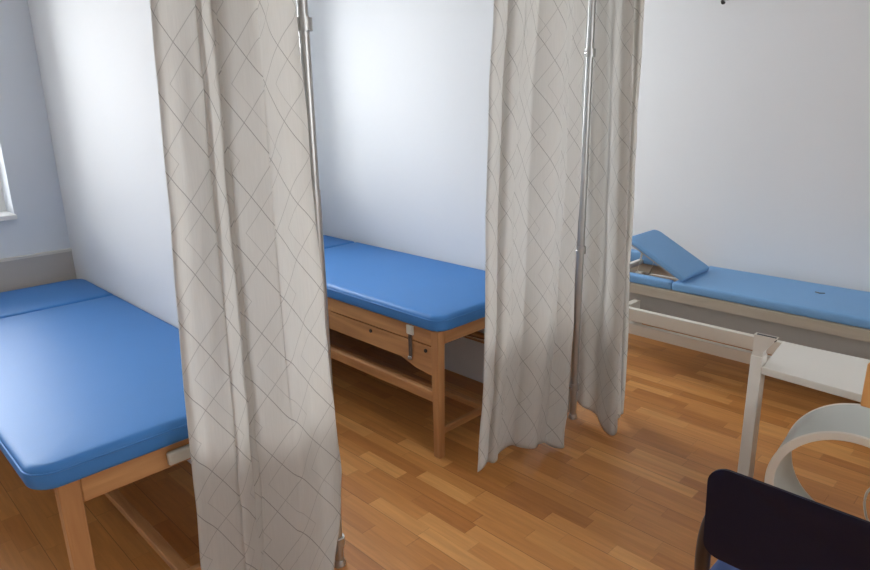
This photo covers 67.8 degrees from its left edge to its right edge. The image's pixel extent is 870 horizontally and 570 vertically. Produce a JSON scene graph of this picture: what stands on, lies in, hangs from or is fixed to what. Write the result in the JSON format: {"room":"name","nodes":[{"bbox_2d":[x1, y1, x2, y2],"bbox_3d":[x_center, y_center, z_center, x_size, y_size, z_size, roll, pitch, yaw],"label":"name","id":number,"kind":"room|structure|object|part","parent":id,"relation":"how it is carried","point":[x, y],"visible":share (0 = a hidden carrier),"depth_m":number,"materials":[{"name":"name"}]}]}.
{"room":"examination room","nodes":[
{"label":"examination room","id":0,"kind":"room"},
{"bbox_2d":[0,0,70,258],"bbox_3d":[-1.796,-0.781,3.692,0.220,2.620,5.400,15,22,43],"label":"wall","id":1,"kind":"structure","parent":0,"point":[29,179],"depth_m":3.27,"materials":[{"name":"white paint"}]},
{"bbox_2d":[0,180,16,220],"bbox_3d":[-2.878,-0.782,2.524,0.235,1.302,1.919,15,22,43],"label":"window","id":2,"kind":"structure","parent":1,"relation":"in","point":[5,215],"depth_m":3.34,"materials":[{"name":"white plastic"}]},
{"bbox_3d":[-2.850,-0.163,2.683,0.185,0.024,1.919,15,22,43],"label":"sill","id":3,"kind":"part","parent":2,"relation":"part of","materials":[{"name":"white plastic"}]},
{"bbox_2d":[0,248,75,292],"bbox_3d":[-2.777,0.429,2.816,0.026,0.806,2.326,15,22,43],"label":"trim","id":4,"kind":"structure","parent":1,"relation":"attached to","point":[36,269],"depth_m":3.39,"materials":[{"name":"grey paint"}]},
{"bbox_2d":[27,0,190,463],"bbox_3d":[-1.282,-0.523,2.762,1.870,2.620,0.100,15,22,43],"label":"wall","id":5,"kind":"structure","parent":0,"point":[96,59],"depth_m":2.80,"materials":[{"name":"white paint"}]},
{"bbox_2d":[295,0,493,382],"bbox_3d":[-0.200,-0.838,3.803,1.870,2.620,0.100,15,22,43],"label":"wall","id":6,"kind":"structure","parent":0,"point":[401,87],"depth_m":3.69,"materials":[{"name":"white paint"}]},
{"bbox_2d":[0,323,869,569],"bbox_3d":[0.455,1.105,1.926,6.770,0.100,5.600,15,22,43],"label":"floor","id":7,"kind":"structure","parent":0,"point":[633,498],"depth_m":2.71,"materials":[{"name":"brown wood"}]},
{"bbox_2d":[0,279,200,569],"bbox_3d":[-1.434,0.533,2.615,1.969,0.676,0.752,15,22,43],"label":"bed","id":8,"kind":"object","parent":7,"relation":"on","point":[92,399],"visible":0.77,"depth_m":2.05,"materials":[{"name":"blue leather"}]},
{"bbox_3d":[-0.977,0.797,1.803,0.050,0.603,0.055,15,22,43],"label":"leg","id":9,"kind":"part","parent":8,"relation":"part of","materials":[{"name":"brown wood"}]},
{"bbox_3d":[-1.272,0.287,2.372,1.496,0.073,0.749,15,22,43],"label":"mattress","id":10,"kind":"part","parent":8,"relation":"part of","materials":[{"name":"blue leather"}]},
{"bbox_3d":[-0.783,0.493,1.909,0.028,0.082,0.488,15,22,43],"label":"rail","id":11,"kind":"part","parent":8,"relation":"part of","materials":[{"name":"brown wood"}]},
{"bbox_2d":[297,0,345,568],"bbox_3d":[-0.356,-0.287,1.890,0.064,2.620,0.074,15,22,43],"label":"pole","id":12,"kind":"object","parent":7,"relation":"on","point":[305,26],"visible":0.45,"depth_m":1.85,"materials":[{"name":"metal"}]},
{"bbox_3d":[-1.091,-1.001,0.973,0.022,0.022,1.995,15,22,43],"label":"rail","id":13,"kind":"object","parent":12,"relation":"attached to","visible":0},
{"bbox_2d":[150,0,341,569],"bbox_3d":[-0.484,-0.055,1.743,0.136,2.230,0.477,15,22,43],"label":"curtain","id":14,"kind":"object","parent":13,"relation":"hanging from","point":[265,454],"visible":1,"depth_m":1.73,"materials":[{"name":"fabric"}]},
{"bbox_2d":[323,235,484,458],"bbox_3d":[-0.406,0.207,3.695,1.952,0.676,0.752,15,22,43],"label":"bed","id":15,"kind":"object","parent":7,"relation":"on","point":[408,306],"visible":0.46,"depth_m":3.08,"materials":[{"name":"blue leather"}]},
{"bbox_3d":[-0.651,0.059,3.399,1.817,0.072,0.028,15,22,43],"label":"rail","id":16,"kind":"part","parent":15,"relation":"part of","materials":[{"name":"brown wood"}]},
{"bbox_3d":[-0.243,-0.039,3.451,1.479,0.073,0.749,15,22,43],"label":"mattress","id":17,"kind":"part","parent":15,"relation":"part of","materials":[{"name":"blue leather"}]},
{"bbox_3d":[-0.110,0.197,2.849,0.042,0.042,0.010,15,22,43],"label":"hinge plate","id":18,"kind":"part","parent":15,"relation":"part of","materials":[{"name":"plastic"}]},
{"bbox_3d":[0.016,0.483,2.841,0.044,0.603,0.044,15,22,43],"label":"leg","id":19,"kind":"part","parent":15,"relation":"part of","materials":[{"name":"brown wood"}]},
{"bbox_3d":[0.255,0.156,2.993,0.028,0.062,0.633,15,22,43],"label":"rail","id":20,"kind":"part","parent":15,"relation":"part of","materials":[{"name":"brown wood"}]},
{"bbox_2d":[567,0,595,419],"bbox_3d":[0.672,-0.592,2.897,0.064,2.620,0.066,15,22,43],"label":"pole","id":21,"kind":"object","parent":7,"relation":"on","point":[590,52],"visible":0.86,"depth_m":2.95,"materials":[{"name":"metal"}]},
{"bbox_3d":[0.142,-1.360,2.159,0.022,0.022,1.410,15,22,43],"label":"rail","id":22,"kind":"object","parent":21,"relation":"attached to","visible":0},
{"bbox_2d":[477,0,588,471],"bbox_3d":[0.424,-0.311,2.610,0.139,2.245,0.719,15,22,43],"label":"curtain","id":23,"kind":"object","parent":22,"relation":"hanging from","point":[534,155],"visible":1,"depth_m":2.62,"materials":[{"name":"fabric"}]},
{"bbox_2d":[575,230,869,363],"bbox_3d":[1.980,0.195,3.517,2.630,0.725,0.685,15,22,43],"label":"couch","id":24,"kind":"object","parent":7,"relation":"on","point":[670,288],"visible":0.61,"depth_m":3.60,"materials":[{"name":"blue leather"}]},
{"bbox_3d":[1.425,-0.190,4.422,0.434,0.078,0.064,15,22,43],"label":"armrest","id":25,"kind":"part","parent":24,"relation":"part of","materials":[{"name":"blue leather"}]},
{"bbox_3d":[1.171,-0.059,4.033,0.651,0.050,0.064,15,22,43],"label":"armrest","id":26,"kind":"part","parent":24,"relation":"part of","materials":[{"name":"blue leather"}]},
{"bbox_3d":[2.203,0.162,3.734,2.500,0.122,0.018,15,22,43],"label":"panel","id":27,"kind":"part","parent":24,"relation":"part of","materials":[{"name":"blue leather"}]},
{"bbox_3d":[1.693,0.390,3.433,1.530,0.066,0.035,15,22,43],"label":"rail","id":28,"kind":"part","parent":24,"relation":"part of","materials":[{"name":"white metal"}]},
{"bbox_3d":[1.673,0.302,3.389,1.530,0.076,0.035,15,22,43],"label":"guide rail","id":29,"kind":"part","parent":24,"relation":"part of","materials":[{"name":"white metal"}]},
{"bbox_3d":[2.026,0.125,3.547,2.630,0.058,0.550,15,22,43],"label":"couch frame","id":30,"kind":"part","parent":24,"relation":"part of","materials":[{"name":"beige wood"}]},
{"bbox_3d":[1.863,0.262,3.406,2.500,0.122,0.018,15,22,43],"label":"panel","id":31,"kind":"part","parent":24,"relation":"part of","materials":[{"name":"beige wood"}]},
{"bbox_3d":[2.260,0.131,3.306,1.954,0.053,0.534,15,22,43],"label":"mattress","id":32,"kind":"part","parent":24,"relation":"part of","materials":[{"name":"blue leather"}]},
{"bbox_2d":[694,469,869,569],"bbox_3d":[0.844,0.757,1.342,0.584,0.884,0.522,15,22,43],"label":"plastic chair","id":33,"kind":"object","parent":7,"relation":"on","point":[748,523],"visible":1,"depth_m":1.18,"materials":[{"name":"black plastic"}]},
{"bbox_3d":[0.573,0.573,1.331,0.063,0.365,0.080,15,22,43],"label":"post","id":34,"kind":"part","parent":33,"relation":"part of","materials":[{"name":"brown wood"}]},
{"bbox_3d":[0.860,0.734,1.392,0.530,0.035,0.404,15,22,43],"label":"seat","id":35,"kind":"part","parent":33,"relation":"part of","materials":[{"name":"blue fabric"}]},
{"bbox_2d":[737,332,869,477],"bbox_3d":[1.711,0.555,2.465,0.951,0.622,0.459,13,21,40],"label":"side table","id":36,"kind":"object","parent":7,"relation":"on","point":[842,375],"visible":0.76,"depth_m":2.62,"materials":[{"name":"white paint"}]},
{"bbox_3d":[1.300,0.554,2.659,0.062,0.530,0.203,7,18,24],"label":"leg","id":37,"kind":"part","parent":36,"relation":"part of","materials":[{"name":"white paint"}]},
{"bbox_2d":[764,403,869,521],"bbox_3d":[1.610,0.713,2.147,0.923,0.496,0.369,8,18,27],"label":"ring","id":38,"kind":"object","parent":7,"relation":"on","point":[848,422],"visible":0.6,"depth_m":2.24,"materials":[{"name":"white plastic"}]},
{"bbox_2d":[860,363,869,407],"bbox_3d":[1.246,0.696,1.611,0.490,0.835,0.378,15,22,43],"label":"wooden chair","id":39,"kind":"object","parent":7,"relation":"on","point":[865,400],"visible":0.46,"depth_m":1.79,"materials":[{"name":"orange wood"}]},
{"bbox_2d":[574,0,869,303],"bbox_3d":[2.384,-0.765,3.407,6.540,2.620,0.100,15,22,43],"label":"wall","id":40,"kind":"structure","parent":0,"point":[753,146],"depth_m":3.80,"materials":[{"name":"white paint"}]},
{"bbox_3d":[1.201,-1.670,3.179,0.022,0.022,1.505,15,22,43],"label":"rail","id":41,"kind":"object","parent":40,"relation":"attached to","visible":0},
{"bbox_2d":[577,0,644,434],"bbox_3d":[0.823,-0.411,2.927,0.196,2.239,0.333,-7,17,-20],"label":"curtain","id":42,"kind":"object","parent":41,"relation":"hanging from","point":[618,36],"visible":0.94,"depth_m":2.90,"materials":[{"name":"fabric"}]}
]}

